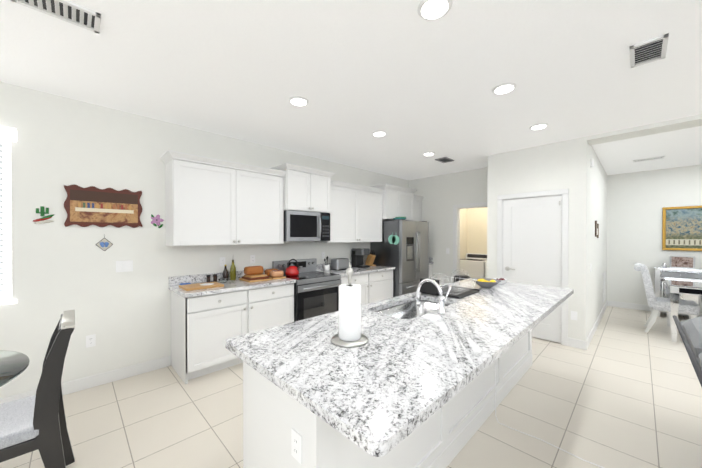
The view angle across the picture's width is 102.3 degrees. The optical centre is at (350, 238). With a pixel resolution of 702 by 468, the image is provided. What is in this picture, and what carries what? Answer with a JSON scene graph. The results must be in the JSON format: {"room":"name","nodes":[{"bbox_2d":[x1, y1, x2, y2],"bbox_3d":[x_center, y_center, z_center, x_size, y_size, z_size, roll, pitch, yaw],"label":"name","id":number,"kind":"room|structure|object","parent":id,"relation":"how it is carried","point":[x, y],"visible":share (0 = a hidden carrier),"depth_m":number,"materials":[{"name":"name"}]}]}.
{"room":"dining room and kitchen","nodes":[
{"label":"dining room and kitchen","id":0,"kind":"room"},
{"bbox_2d":[0,82,408,398],"bbox_3d":[-0.824,0.061,4.542,11.800,2.770,0.150,0,1,-44],"label":"wall","id":1,"kind":"structure","parent":0,"point":[58,267],"depth_m":2.81,"materials":[{"name":"paint"}]},
{"bbox_2d":[0,141,16,304],"bbox_3d":[-3.301,-0.155,2.089,1.090,1.425,0.185,0,1,-44],"label":"window","id":2,"kind":"structure","parent":1,"relation":"in","point":[7,212],"depth_m":2.43,"materials":[{"name":"white"}]},
{"bbox_2d":[0,126,16,300],"bbox_3d":[-3.257,-0.200,2.054,1.085,1.455,0.105,0,1,-44],"label":"window blinds","id":3,"kind":"object","parent":2,"relation":"attached to","point":[8,134],"visible":0.92,"depth_m":2.40,"materials":[{"name":"white plastic"}]},
{"bbox_2d":[33,206,53,223],"bbox_3d":[-2.756,-0.207,2.536,0.136,0.157,0.005,0,1,-44],"label":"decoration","id":4,"kind":"object","parent":1,"relation":"attached to","point":[40,220],"visible":1,"depth_m":2.53,"materials":[{"name":"green"}]},
{"bbox_2d":[0,356,170,403],"bbox_3d":[-3.518,1.407,1.797,4.095,0.115,0.014,0,1,-44],"label":"baseboard","id":5,"kind":"structure","parent":1,"relation":"attached to","point":[76,385],"depth_m":2.83,"materials":[{"name":"white wood"}]},
{"bbox_2d":[86,334,95,347],"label":"outlet","id":6,"kind":"object","parent":1,"relation":"attached to","point":[90,339],"depth_m":2.76,"materials":[{"name":"white plastic"}]},
{"bbox_2d":[64,184,142,227],"bbox_3d":[-2.450,-0.307,2.826,0.592,0.400,0.020,0,1,-44],"label":"picture","id":7,"kind":"object","parent":1,"relation":"attached to","point":[89,206],"visible":1,"depth_m":2.80,"materials":[{"name":"brown wood"}]},
{"bbox_2d":[96,234,112,250],"bbox_3d":[-2.463,0.046,2.825,0.134,0.167,0.007,0,1,-44],"label":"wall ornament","id":8,"kind":"object","parent":1,"relation":"attached to","point":[104,244],"visible":1,"depth_m":2.82,"materials":[{"name":"white ceramic"}]},
{"bbox_2d":[116,260,132,271],"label":"light switch","id":9,"kind":"object","parent":1,"relation":"attached to","point":[124,266],"depth_m":2.93,"materials":[{"name":"white plastic"}]},
{"bbox_2d":[151,214,163,227],"bbox_3d":[-2.146,-0.187,3.133,0.122,0.154,0.008,0,1,-44],"label":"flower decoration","id":10,"kind":"object","parent":1,"relation":"attached to","point":[157,219],"visible":1,"depth_m":3.13,"materials":[{"name":"purple"}]},
{"bbox_2d":[164,151,243,245],"bbox_3d":[-1.716,-0.402,3.316,0.716,0.969,0.342,0,1,-44],"label":"upper cabinet","id":11,"kind":"object","parent":1,"relation":"attached to","point":[211,201],"depth_m":3.16,"materials":[{"name":"white wood"}]},
{"bbox_2d":[220,257,224,265],"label":"outlet","id":12,"kind":"object","parent":1,"relation":"attached to","point":[222,259],"depth_m":3.62,"materials":[{"name":"white plastic"}]},
{"bbox_2d":[250,255,254,263],"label":"outlet","id":13,"kind":"object","parent":1,"relation":"attached to","point":[252,257],"depth_m":3.90,"materials":[{"name":"white plastic"}]},
{"bbox_2d":[244,166,283,244],"bbox_3d":[-1.290,-0.405,3.733,0.716,0.969,0.342,0,1,-44],"label":"upper cabinet","id":14,"kind":"object","parent":1,"relation":"attached to","point":[263,189],"depth_m":3.66,"materials":[{"name":"white wood"}]},
{"bbox_2d":[270,163,334,212],"bbox_3d":[-0.713,-0.696,4.209,0.870,0.618,0.468,0,1,-44],"label":"upper cabinet","id":15,"kind":"object","parent":1,"relation":"attached to","point":[307,189],"visible":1,"depth_m":4.03,"materials":[{"name":"white wood"}]},
{"bbox_2d":[284,210,329,241],"bbox_3d":[-0.716,-0.170,4.216,0.762,0.427,0.458,0,1,-44],"label":"microwave","id":16,"kind":"object","parent":15,"relation":"attached to","point":[305,226],"visible":0.94,"depth_m":4.04,"materials":[{"name":"silver metal"}]},
{"bbox_2d":[315,180,362,242],"bbox_3d":[-0.218,-0.412,4.783,0.728,0.969,0.342,0,1,-44],"label":"upper cabinet","id":17,"kind":"object","parent":1,"relation":"attached to","point":[356,213],"depth_m":4.68,"materials":[{"name":"white wood"}]},
{"bbox_2d":[363,188,382,241],"bbox_3d":[0.216,-0.415,5.208,0.728,0.969,0.342,0,1,-44],"label":"upper cabinet","id":18,"kind":"object","parent":1,"relation":"attached to","point":[372,197],"depth_m":5.15,"materials":[{"name":"white wood"}]},
{"bbox_2d":[368,183,416,220],"bbox_3d":[0.859,-0.689,5.748,1.040,0.653,0.468,0,1,-44],"label":"upper cabinet","id":19,"kind":"object","parent":1,"relation":"attached to","point":[397,201],"visible":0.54,"depth_m":5.54,"materials":[{"name":"white wood"}]},
{"bbox_2d":[414,195,422,220],"bbox_3d":[1.304,-0.428,6.239,0.472,0.981,0.393,0,1,-44],"label":"upper cabinet","id":20,"kind":"object","parent":1,"relation":"attached to","point":[417,208],"visible":0.29,"depth_m":6.20,"materials":[{"name":"white wood"}]},
{"bbox_2d":[0,306,701,467],"bbox_3d":[2.483,1.519,1.177,11.800,0.100,9.700,0,1,-44],"label":"floor","id":21,"kind":"structure","parent":0,"point":[624,390],"depth_m":2.33,"materials":[{"name":"tile"}]},
{"bbox_2d":[0,350,29,386],"bbox_3d":[-2.262,1.092,1.215,1.170,0.754,1.170,0,1,-44],"label":"glass table","id":22,"kind":"object","parent":21,"relation":"on","point":[13,364],"visible":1,"depth_m":1.59,"materials":[{"name":"white glass"}]},
{"bbox_2d":[0,310,74,467],"bbox_3d":[-1.864,0.971,1.506,0.568,1.000,0.466,0,1,-44],"label":"chair","id":23,"kind":"object","parent":21,"relation":"on","point":[28,424],"visible":1,"depth_m":1.48,"materials":[{"name":"black"}]},
{"bbox_2d":[171,283,293,383],"bbox_3d":[-1.394,1.017,3.459,1.266,0.872,0.604,0,1,-44],"label":"base cabinet","id":24,"kind":"object","parent":21,"relation":"on","point":[204,328],"visible":0.85,"depth_m":3.02,"materials":[{"name":"white wood"}]},
{"bbox_2d":[169,268,295,297],"bbox_3d":[-1.390,0.508,3.435,1.288,0.140,0.637,0,1,-44],"label":"countertop","id":25,"kind":"structure","parent":24,"relation":"on","point":[237,284],"depth_m":3.29,"materials":[{"name":"white stone"}]},
{"bbox_2d":[179,282,223,290],"bbox_3d":[-1.655,0.526,3.135,0.380,0.027,0.300,0,1,-44],"label":"cutting board","id":26,"kind":"object","parent":25,"relation":"on","point":[196,286],"visible":1,"depth_m":3.10,"materials":[{"name":"brown wood"}]},
{"bbox_2d":[206,274,210,281],"bbox_3d":[-1.723,0.489,3.419,0.046,0.097,0.045,0,1,-44],"label":"spice jar","id":27,"kind":"object","parent":25,"relation":"on","point":[208,279],"depth_m":3.41,"materials":[{"name":"black glass"}]},
{"bbox_2d":[215,278,227,282],"bbox_3d":[-1.546,0.515,3.424,0.109,0.045,0.109,0,0,37],"label":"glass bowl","id":28,"kind":"object","parent":25,"relation":"on","point":[221,280],"depth_m":3.41,"materials":[{"name":"clear glass"}]},
{"bbox_2d":[223,265,227,280],"bbox_3d":[-1.584,0.435,3.569,0.059,0.202,0.059,0,0,34],"label":"oil bottle","id":29,"kind":"object","parent":25,"relation":"on","point":[225,273],"depth_m":3.55,"materials":[{"name":"black glass"}]},
{"bbox_2d":[230,255,235,279],"bbox_3d":[-1.512,0.373,3.624,0.067,0.327,0.067,0,0,34],"label":"oil bottle","id":30,"kind":"object","parent":25,"relation":"on","point":[232,272],"depth_m":3.60,"materials":[{"name":"green glass"}]},
{"bbox_2d":[239,266,272,281],"bbox_3d":[-1.233,0.451,3.647,0.300,0.170,0.320,0,1,-44],"label":"bread","id":31,"kind":"object","parent":25,"relation":"on","point":[253,273],"depth_m":3.60,"materials":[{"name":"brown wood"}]},
{"bbox_2d":[273,269,285,278],"bbox_3d":[-1.046,0.480,3.845,0.195,0.110,0.300,0,1,-44],"label":"board","id":32,"kind":"object","parent":25,"relation":"on","point":[277,274],"depth_m":3.75,"materials":[{"name":"brown wood"}]},
{"bbox_2d":[272,258,340,321],"bbox_3d":[-0.626,0.891,4.131,0.766,1.115,0.712,0,1,-44],"label":"range","id":33,"kind":"object","parent":21,"relation":"on","point":[316,292],"visible":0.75,"depth_m":3.94,"materials":[{"name":"silver metal"}]},
{"bbox_2d":[285,259,301,275],"bbox_3d":[-0.840,0.415,4.088,0.200,0.239,0.240,0,1,-44],"label":"kettle","id":34,"kind":"object","parent":33,"relation":"on","point":[291,270],"visible":1,"depth_m":4.04,"materials":[{"name":"red metal"}]},
{"bbox_2d":[341,272,372,304],"bbox_3d":[-0.128,1.008,4.699,0.734,0.872,0.604,0,1,-44],"label":"base cabinet","id":35,"kind":"object","parent":21,"relation":"on","point":[365,280],"depth_m":4.63,"materials":[{"name":"white wood"}]},
{"bbox_2d":[317,260,394,276],"bbox_3d":[0.104,0.498,4.899,1.348,0.140,0.637,0,1,-44],"label":"countertop","id":36,"kind":"structure","parent":35,"relation":"on","point":[356,270],"depth_m":4.73,"materials":[{"name":"white stone"}]},
{"bbox_2d":[324,256,329,269],"bbox_3d":[-0.404,0.411,4.683,0.110,0.235,0.104,0,1,-44],"label":"utensil crock","id":37,"kind":"object","parent":36,"relation":"on","point":[327,266],"visible":1,"depth_m":4.65,"materials":[{"name":"white ceramic"}]},
{"bbox_2d":[331,258,348,269],"bbox_3d":[-0.184,0.435,4.800,0.292,0.186,0.180,0,1,-44],"label":"toaster","id":38,"kind":"object","parent":36,"relation":"on","point":[339,263],"visible":0.94,"depth_m":4.72,"materials":[{"name":"silver metal"}]},
{"bbox_2d":[351,248,369,267],"bbox_3d":[0.171,0.356,5.164,0.210,0.340,0.303,0,1,-44],"label":"coffee maker","id":39,"kind":"object","parent":36,"relation":"on","point":[357,254],"visible":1,"depth_m":5.11,"materials":[{"name":"black plastic"}]},
{"bbox_2d":[365,250,375,265],"bbox_3d":[0.367,0.376,5.400,0.110,0.296,0.194,0,1,-44],"label":"knife block","id":40,"kind":"object","parent":36,"relation":"on","point":[370,259],"visible":0.96,"depth_m":5.36,"materials":[{"name":"brown wood"}]},
{"bbox_2d":[373,270,392,301],"bbox_3d":[0.303,1.005,5.121,0.752,0.872,0.604,0,1,-44],"label":"base cabinet","id":41,"kind":"object","parent":21,"relation":"on","point":[376,286],"depth_m":4.96,"materials":[{"name":"white wood"}]},
{"bbox_2d":[243,329,531,467],"bbox_3d":[0.738,1.023,2.400,3.107,0.874,0.676,0,1,-44],"label":"kitchen island","id":42,"kind":"object","parent":21,"relation":"on","point":[273,414],"visible":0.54,"depth_m":1.50,"materials":[{"name":"white"}]},
{"bbox_2d":[291,428,301,463],"bbox_3d":[-0.229,0.869,1.183,0.007,0.116,0.072,0,1,-44],"label":"outlet","id":43,"kind":"object","parent":42,"relation":"attached to","point":[296,445],"visible":1,"depth_m":1.18,"materials":[{"name":"white plastic"}]},
{"bbox_2d":[225,278,573,456],"bbox_3d":[0.843,0.566,2.279,3.230,0.040,1.100,0,1,-44],"label":"island countertop","id":44,"kind":"structure","parent":42,"relation":"on","point":[389,385],"depth_m":1.33,"materials":[{"name":"white stone"}]},
{"bbox_2d":[331,268,367,346],"bbox_3d":[-0.006,0.355,1.523,0.200,0.392,0.200,0,1,-44],"label":"paper towel holder","id":45,"kind":"object","parent":44,"relation":"on","point":[349,334],"visible":1,"depth_m":1.47,"materials":[{"name":"white paper"}]},
{"bbox_2d":[375,300,447,318],"bbox_3d":[0.511,0.684,2.298,0.820,0.194,0.450,0,1,-44],"label":"sink","id":46,"kind":"object","parent":44,"relation":"in","point":[409,310],"visible":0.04,"depth_m":2.59,"materials":[{"name":"silver metal"}]},
{"bbox_2d":[421,314,440,320],"bbox_3d":[0.546,0.540,1.932,0.100,0.015,0.100,0,1,-44],"label":"soap dish","id":47,"kind":"object","parent":44,"relation":"on","point":[431,317],"visible":1,"depth_m":1.91,"materials":[{"name":"white ceramic"}]},
{"bbox_2d":[416,278,451,313],"bbox_3d":[0.622,0.426,2.147,0.107,0.241,0.259,0,1,-44],"label":"faucet","id":48,"kind":"object","parent":44,"relation":"on","point":[442,300],"visible":1,"depth_m":2.09,"materials":[{"name":"silver metal"}]},
{"bbox_2d":[420,269,479,298],"bbox_3d":[0.974,0.435,2.813,0.535,0.213,0.400,0,1,-44],"label":"dish rack","id":49,"kind":"object","parent":44,"relation":"on","point":[455,292],"visible":0.88,"depth_m":2.71,"materials":[{"name":"silver plastic"}]},
{"bbox_2d":[473,278,500,287],"bbox_3d":[1.491,0.495,3.124,0.300,0.090,0.300,0,1,-44],"label":"bowl","id":50,"kind":"object","parent":44,"relation":"on","point":[486,282],"visible":0.98,"depth_m":3.07,"materials":[{"name":"grey ceramic"}]},
{"bbox_2d":[493,278,507,283],"bbox_3d":[1.762,0.504,3.334,0.166,0.067,0.166,0,1,-44],"label":"bowl","id":51,"kind":"object","parent":44,"relation":"on","point":[503,280],"visible":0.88,"depth_m":3.29,"materials":[{"name":"white ceramic"}]},
{"bbox_2d":[370,219,428,296],"bbox_3d":[0.996,0.546,5.624,0.920,1.785,0.817,0,1,-44],"label":"refrigerator","id":52,"kind":"object","parent":21,"relation":"on","point":[407,256],"visible":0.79,"depth_m":5.27,"materials":[{"name":"silver metal"}]},
{"bbox_2d":[388,233,399,244],"bbox_3d":[0.782,0.003,5.170,0.010,0.228,0.250,0,1,-44],"label":"pot holder","id":53,"kind":"object","parent":52,"relation":"hanging from","point":[394,239],"visible":1,"depth_m":5.17,"materials":[{"name":"teal fabric"}]},
{"bbox_2d":[429,265,431,278],"bbox_3d":[1.405,0.998,6.181,0.423,0.873,0.631,0,1,-44],"label":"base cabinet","id":54,"kind":"object","parent":21,"relation":"on","point":[430,270],"visible":0.17,"depth_m":6.07,"materials":[{"name":"white wood"}]},
{"bbox_2d":[454,275,470,281],"bbox_3d":[2.137,1.075,5.441,0.310,0.730,0.310,0,1,-44],"label":"trash can","id":55,"kind":"object","parent":21,"relation":"on","point":[459,277],"visible":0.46,"depth_m":5.34,"materials":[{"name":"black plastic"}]},
{"bbox_2d":[460,253,486,277],"bbox_3d":[2.956,0.906,6.747,0.679,1.049,0.660,0,1,-44],"label":"washer","id":56,"kind":"object","parent":21,"relation":"on","point":[472,265],"visible":0.4,"depth_m":6.50,"materials":[{"name":"white metal"}]},
{"bbox_2d":[485,261,486,277],"bbox_3d":[3.432,0.910,6.261,0.679,1.049,0.660,0,1,-44],"label":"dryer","id":57,"kind":"object","parent":21,"relation":"on","point":[485,269],"depth_m":6.24,"materials":[{"name":"white metal"}]},
{"bbox_2d":[487,136,606,340],"bbox_3d":[3.815,0.056,5.279,3.340,2.770,1.230,0,1,-44],"label":"wall block","id":58,"kind":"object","parent":21,"relation":"on","point":[558,165],"visible":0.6,"depth_m":4.01,"materials":[{"name":"paint"}]},
{"bbox_2d":[497,189,568,345],"bbox_3d":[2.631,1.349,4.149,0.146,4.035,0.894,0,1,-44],"label":"door","id":59,"kind":"structure","parent":58,"relation":"attached to","point":[532,237],"depth_m":4.06,"materials":[{"name":"white wood"}]},
{"bbox_2d":[571,311,576,320],"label":"outlet","id":60,"kind":"object","parent":58,"relation":"attached to","point":[573,314],"depth_m":3.76,"materials":[{"name":"white plastic"}]},
{"bbox_2d":[584,300,607,349],"bbox_3d":[4.235,1.386,4.829,3.324,0.115,0.014,0,1,-44],"label":"baseboard","id":61,"kind":"structure","parent":58,"relation":"attached to","point":[586,343],"depth_m":4.32,"materials":[{"name":"white wood"}]},
{"bbox_2d":[595,221,597,236],"bbox_3d":[3.810,-0.148,4.397,0.100,0.250,0.021,0,1,-44],"label":"picture frame","id":62,"kind":"object","parent":58,"relation":"attached to","point":[596,227],"depth_m":4.36,"materials":[{"name":"brown wood"}]},
{"bbox_2d":[495,360,603,467],"bbox_3d":[1.653,1.029,1.625,0.252,0.872,1.709,0,1,-44],"label":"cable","id":63,"kind":"object","parent":21,"relation":"on","point":[525,433],"visible":0.71,"depth_m":2.14,"materials":[{"name":"white plastic"}]},
{"bbox_2d":[634,263,699,332],"bbox_3d":[4.826,0.933,4.354,0.490,1.041,0.665,0,1,-44],"label":"dining chair","id":64,"kind":"object","parent":21,"relation":"on","point":[690,308],"visible":0.94,"depth_m":4.29,"materials":[{"name":"fabric"}]},
{"bbox_2d":[653,266,701,316],"bbox_3d":[6.328,0.994,4.765,0.449,0.900,1.680,0,1,-44],"label":"console","id":65,"kind":"object","parent":21,"relation":"on","point":[660,273],"visible":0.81,"depth_m":5.05,"materials":[{"name":"silver metal"}]},
{"bbox_2d":[669,255,694,268],"bbox_3d":[5.963,0.426,5.097,0.150,0.233,0.300,0,1,-44],"label":"framed picture","id":66,"kind":"object","parent":65,"relation":"on","point":[680,261],"visible":1,"depth_m":5.06,"materials":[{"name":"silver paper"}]},
{"bbox_2d":[664,277,701,341],"bbox_3d":[5.506,1.052,3.660,1.100,0.800,1.920,0,1,-44],"label":"dining table","id":67,"kind":"object","parent":21,"relation":"on","point":[675,288],"visible":0.94,"depth_m":3.95,"materials":[{"name":"white wood"}]},
{"bbox_2d":[673,315,701,386],"bbox_3d":[2.300,1.004,1.153,2.010,0.929,1.207,0,1,-44],"label":"sofa","id":68,"kind":"object","parent":21,"relation":"on","point":[690,331],"visible":1,"depth_m":1.71,"materials":[{"name":"grey fabric"}]},
{"bbox_2d":[0,0,701,179],"bbox_3d":[2.483,-1.351,1.157,11.800,0.100,9.700,0,1,-44],"label":"ceiling","id":69,"kind":"structure","parent":0,"point":[409,80],"depth_m":2.23,"materials":[{"name":"white paint"}]},
{"bbox_2d":[10,0,100,33],"bbox_3d":[-1.650,-1.295,1.588,0.360,0.016,0.200,0,1,-44],"label":"ceiling vent","id":70,"kind":"object","parent":69,"relation":"in","point":[76,14],"visible":1,"depth_m":1.61,"materials":[{"name":"white metal"}]},
{"bbox_2d":[289,96,308,105],"bbox_3d":[-0.500,-1.305,2.701,0.189,0.013,0.189,0,1,40],"label":"recessed light","id":71,"kind":"object","parent":69,"relation":"in","point":[295,100],"depth_m":2.68,"materials":[{"name":"white"}]},
{"bbox_2d":[372,131,386,136],"bbox_3d":[0.357,-1.310,3.555,0.189,0.013,0.189,0,0,7],"label":"recessed light","id":72,"kind":"object","parent":69,"relation":"in","point":[376,133],"depth_m":3.52,"materials":[{"name":"white"}]},
{"bbox_2d":[423,152,434,155],"bbox_3d":[1.222,-1.316,4.430,0.189,0.013,0.189,0,1,40],"label":"recessed light","id":73,"kind":"object","parent":69,"relation":"in","point":[427,153],"depth_m":4.39,"materials":[{"name":"white"}]},
{"bbox_2d":[417,0,451,19],"bbox_3d":[0.472,-1.297,1.595,0.189,0.013,0.189,0,1,40],"label":"recessed light","id":74,"kind":"object","parent":69,"relation":"in","point":[431,9],"depth_m":1.59,"materials":[{"name":"white"}]},
{"bbox_2d":[435,157,453,162],"bbox_3d":[1.579,-1.317,4.766,0.300,0.016,0.200,0,1,-44],"label":"ceiling vent","id":75,"kind":"object","parent":69,"relation":"in","point":[444,159],"visible":1,"depth_m":4.76,"materials":[{"name":"grey metal"}]},
{"bbox_2d":[492,82,516,93],"bbox_3d":[1.336,-1.303,2.470,0.189,0.013,0.189,0,0,7],"label":"recessed light","id":76,"kind":"object","parent":69,"relation":"in","point":[503,88],"depth_m":2.45,"materials":[{"name":"white"}]},
{"bbox_2d":[529,123,548,129],"bbox_3d":[2.208,-1.309,3.324,0.189,0.013,0.189,0,0,7],"label":"recessed light","id":77,"kind":"object","parent":69,"relation":"in","point":[542,125],"depth_m":3.30,"materials":[{"name":"white"}]},
{"bbox_2d":[587,114,701,144],"bbox_3d":[5.343,-1.304,1.538,0.300,0.100,6.240,0,1,-44],"label":"ceiling beam","id":78,"kind":"structure","parent":69,"relation":"attached to","point":[667,126],"depth_m":3.33,"materials":[{"name":"paint"}]},
{"bbox_2d":[629,33,668,67],"bbox_3d":[2.074,-1.298,1.975,0.330,0.016,0.180,0,1,-44],"label":"ceiling vent","id":79,"kind":"object","parent":69,"relation":"in","point":[649,51],"visible":0.98,"depth_m":1.96,"materials":[{"name":"white metal"}]},
{"bbox_2d":[633,156,664,161],"bbox_3d":[4.959,-1.317,4.717,0.150,0.016,0.360,0,1,-44],"label":"ceiling vent","id":80,"kind":"object","parent":69,"relation":"in","point":[648,159],"visible":1,"depth_m":4.70,"materials":[{"name":"white metal"}]},
{"bbox_2d":[409,167,486,285],"bbox_3d":[2.089,0.052,5.870,0.120,2.770,2.030,0,1,-44],"label":"wall","id":81,"kind":"structure","parent":0,"point":[442,195],"depth_m":5.91,"materials":[{"name":"paint"}]},
{"bbox_2d":[453,202,486,281],"bbox_3d":[2.462,0.382,5.478,0.138,2.115,0.944,0,1,-44],"label":"door frame","id":82,"kind":"structure","parent":81,"relation":"attached to","point":[456,224],"depth_m":5.73,"materials":[{"name":"white"}]},
{"bbox_2d":[460,209,466,258],"bbox_3d":[2.424,0.045,6.814,1.680,2.770,0.150,0,1,-44],"label":"wall","id":83,"kind":"structure","parent":0,"point":[463,212],"depth_m":7.10,"materials":[{"name":"paint"}]},
{"bbox_2d":[467,207,486,253],"bbox_3d":[3.505,0.045,6.803,0.150,2.770,1.380,0,1,-44],"label":"wall","id":84,"kind":"structure","parent":0,"point":[473,230],"depth_m":7.05,"materials":[{"name":"paint"}]},
{"bbox_2d":[607,165,701,304],"bbox_3d":[7.676,0.066,3.833,0.150,2.770,6.240,0,1,-44],"label":"wall","id":85,"kind":"structure","parent":0,"point":[637,202],"depth_m":5.65,"materials":[{"name":"paint"}]},
{"bbox_2d":[608,301,698,316],"bbox_3d":[7.617,1.394,3.784,0.014,0.115,6.240,0,1,-44],"label":"baseboard","id":86,"kind":"structure","parent":85,"relation":"attached to","point":[610,303],"depth_m":5.74,"materials":[{"name":"white wood"}]},
{"bbox_2d":[662,206,701,250],"bbox_3d":[6.423,-0.177,4.977,0.035,0.820,1.270,0,1,-44],"label":"picture","id":87,"kind":"object","parent":85,"relation":"attached to","point":[681,228],"visible":1,"depth_m":5.25,"materials":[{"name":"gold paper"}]}
]}

